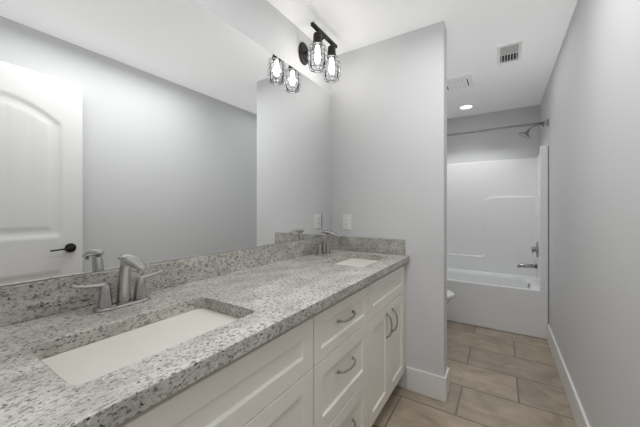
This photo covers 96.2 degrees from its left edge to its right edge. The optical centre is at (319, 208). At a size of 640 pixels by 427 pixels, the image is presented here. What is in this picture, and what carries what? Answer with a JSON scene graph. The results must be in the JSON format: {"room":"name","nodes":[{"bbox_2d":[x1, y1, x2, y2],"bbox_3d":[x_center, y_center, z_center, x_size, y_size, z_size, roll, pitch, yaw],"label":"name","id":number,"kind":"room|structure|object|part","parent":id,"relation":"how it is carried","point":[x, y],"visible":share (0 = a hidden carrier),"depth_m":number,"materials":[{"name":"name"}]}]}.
{"room":"bathroom","nodes":[
{"label":"bathroom","id":0,"kind":"room"},
{"bbox_2d":[0,0,330,286],"bbox_3d":[-0.250,0.010,1.864,0.120,2.440,5.720,0,0,32],"label":"wall","id":1,"kind":"structure","parent":0,"point":[268,26],"depth_m":1.67,"materials":[{"name":"white paint"}]},
{"bbox_2d":[0,238,319,325],"bbox_3d":[-0.436,0.262,1.437,0.020,0.105,1.996,0,0,32],"label":"backsplash","id":2,"kind":"structure","parent":1,"relation":"attached to","point":[21,302],"depth_m":1.11,"materials":[{"name":"grey stone"}]},
{"bbox_2d":[0,0,331,285],"bbox_3d":[-0.441,-0.353,1.442,0.006,1.123,1.992,0,0,32],"label":"mirror","id":3,"kind":"object","parent":1,"relation":"attached to","point":[148,131],"visible":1,"depth_m":1.09,"materials":[{"name":"clear glass"}]},
{"bbox_2d":[299,22,340,82],"bbox_3d":[-0.015,-0.997,1.898,0.237,0.277,0.303,0,0,32],"label":"sconce","id":4,"kind":"object","parent":1,"relation":"attached to","point":[319,37],"visible":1,"depth_m":1.88,"materials":[{"name":"clear glass"}]},
{"bbox_3d":[-0.015,-0.953,1.795,0.094,0.152,0.094,0,0,32],"label":"glass","id":5,"kind":"part","parent":4,"relation":"part of","materials":[{"name":"clear glass"}]},
{"bbox_3d":[0.078,-0.953,1.943,0.094,0.152,0.094,0,0,32],"label":"glass","id":6,"kind":"part","parent":4,"relation":"part of","materials":[{"name":"clear glass"}]},
{"bbox_2d":[331,20,446,387],"bbox_3d":[0.474,0.010,2.115,0.834,2.440,0.120,0,0,32],"label":"wall","id":7,"kind":"structure","parent":0,"point":[389,138],"depth_m":1.97,"materials":[{"name":"white paint"}]},
{"bbox_2d":[343,215,350,229],"bbox_3d":[0.205,0.100,2.208,0.070,0.115,0.009,0,0,32],"label":"electrical outlet","id":8,"kind":"object","parent":7,"relation":"attached to","point":[347,222],"visible":1,"depth_m":2.20,"materials":[{"name":"white plastic"}]},
{"bbox_2d":[332,236,404,253],"bbox_3d":[0.341,0.262,2.114,0.568,0.105,0.020,0,0,32],"label":"backsplash","id":9,"kind":"structure","parent":7,"relation":"attached to","point":[377,245],"depth_m":2.08,"materials":[{"name":"grey stone"}]},
{"bbox_2d":[407,366,445,401],"bbox_3d":[0.698,1.153,1.893,0.249,0.155,0.015,0,0,32],"label":"baseboard","id":10,"kind":"structure","parent":7,"relation":"attached to","point":[428,384],"depth_m":1.88,"materials":[{"name":"white wood"}]},
{"bbox_2d":[444,368,448,400],"bbox_3d":[0.833,1.153,1.888,0.015,0.155,0.120,0,0,32],"label":"baseboard","id":11,"kind":"structure","parent":7,"relation":"attached to","point":[446,375],"depth_m":1.87,"materials":[{"name":"white wood"}]},
{"bbox_2d":[267,0,577,118],"bbox_3d":[0.442,-1.240,1.425,1.760,0.060,5.720,0,0,32],"label":"ceiling","id":12,"kind":"structure","parent":0,"point":[479,32],"depth_m":1.96,"materials":[{"name":"white paint"}]},
{"bbox_2d":[447,73,473,90],"bbox_3d":[1.304,-1.194,2.726,0.260,0.030,0.260,0,0,32],"label":"fan","id":13,"kind":"object","parent":12,"relation":"attached to","point":[460,81],"visible":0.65,"depth_m":2.68,"materials":[{"name":"white plastic"}]},
{"bbox_2d":[458,104,473,109],"bbox_3d":[1.732,-1.206,3.401,0.170,0.007,0.170,0,0,32],"label":"recessed light","id":14,"kind":"object","parent":12,"relation":"in","point":[467,106],"visible":1,"depth_m":3.40,"materials":[{"name":"white plastic"}]},
{"bbox_2d":[497,40,522,64],"bbox_3d":[1.463,-1.204,2.222,0.160,0.011,0.310,0,0,32],"label":"ceiling vent","id":15,"kind":"object","parent":12,"relation":"in","point":[509,52],"visible":0.96,"depth_m":2.20,"materials":[{"name":"white metal"}]},
{"bbox_2d":[372,320,576,426],"bbox_3d":[0.442,1.260,1.425,1.760,0.060,5.720,0,0,32],"label":"floor","id":16,"kind":"structure","parent":0,"point":[498,378],"depth_m":1.94,"materials":[{"name":"tile"}]},
{"bbox_2d":[100,258,409,426],"bbox_3d":[-0.183,0.792,1.277,0.620,0.874,1.996,0,0,32],"label":"bathroom vanity","id":17,"kind":"object","parent":16,"relation":"on","point":[306,333],"depth_m":1.01,"materials":[{"name":"white paint"}]},
{"bbox_2d":[0,250,409,426],"bbox_3d":[-0.184,0.335,1.277,0.618,0.041,1.996,0,0,32],"label":"countertop","id":18,"kind":"structure","parent":17,"relation":"on","point":[267,299],"depth_m":0.73,"materials":[{"name":"grey stone"}]},
{"bbox_2d":[68,254,167,313],"bbox_3d":[-0.602,0.230,0.915,0.160,0.169,0.272,0,0,32],"label":"faucet","id":19,"kind":"object","parent":18,"relation":"on","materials":[{"name":"silver metal"}]},
{"bbox_2d":[44,302,239,381],"bbox_3d":[-0.431,0.434,0.771,0.323,0.181,0.498,0,0,32],"label":"sink","id":20,"kind":"object","parent":18,"relation":"in","point":[80,360],"depth_m":0.76,"materials":[{"name":"white ceramic"}]},
{"bbox_2d":[312,230,343,253],"bbox_3d":[0.068,0.230,1.970,0.160,0.169,0.272,0,0,32],"label":"faucet","id":21,"kind":"object","parent":18,"relation":"on","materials":[{"name":"silver metal"}]},
{"bbox_2d":[340,254,375,265],"bbox_3d":[0.233,0.434,1.818,0.323,0.181,0.498,0,0,32],"label":"sink","id":22,"kind":"object","parent":18,"relation":"in","point":[353,261],"depth_m":1.94,"materials":[{"name":"white ceramic"}]},
{"bbox_2d":[447,290,454,303],"bbox_3d":[0.941,0.838,2.897,0.761,0.785,0.450,0,0,32],"label":"toilet","id":23,"kind":"object","parent":16,"relation":"on","point":[450,295],"visible":0.12,"depth_m":2.67,"materials":[{"name":"white ceramic"}]},
{"bbox_2d":[447,119,548,338],"bbox_3d":[1.705,0.155,3.415,1.514,2.150,0.760,0,0,32],"label":"shower","id":24,"kind":"object","parent":16,"relation":"on","point":[497,244],"visible":0.75,"depth_m":3.39,"materials":[{"name":"white plastic"}]},
{"bbox_3d":[1.519,-0.820,3.122,1.514,0.066,0.066,0,0,32],"label":"rod","id":25,"kind":"part","parent":24,"relation":"part of","materials":[{"name":"silver metal"}]},
{"bbox_2d":[447,105,539,163],"bbox_3d":[1.943,0.010,3.789,1.520,2.440,0.120,0,0,32],"label":"wall","id":26,"kind":"structure","parent":0,"point":[505,144],"depth_m":3.57,"materials":[{"name":"white paint"}]},
{"bbox_2d":[540,0,639,426],"bbox_3d":[1.135,0.010,0.985,0.120,2.440,5.720,0,0,32],"label":"wall","id":27,"kind":"structure","parent":0,"point":[590,111],"depth_m":1.32,"materials":[{"name":"white paint"}]},
{"bbox_2d":[547,324,590,426],"bbox_3d":[1.216,1.153,1.240,0.015,0.155,3.438,0,0,32],"label":"baseboard","id":28,"kind":"structure","parent":27,"relation":"attached to","point":[579,414],"depth_m":1.85,"materials":[{"name":"white wood"}]}
]}

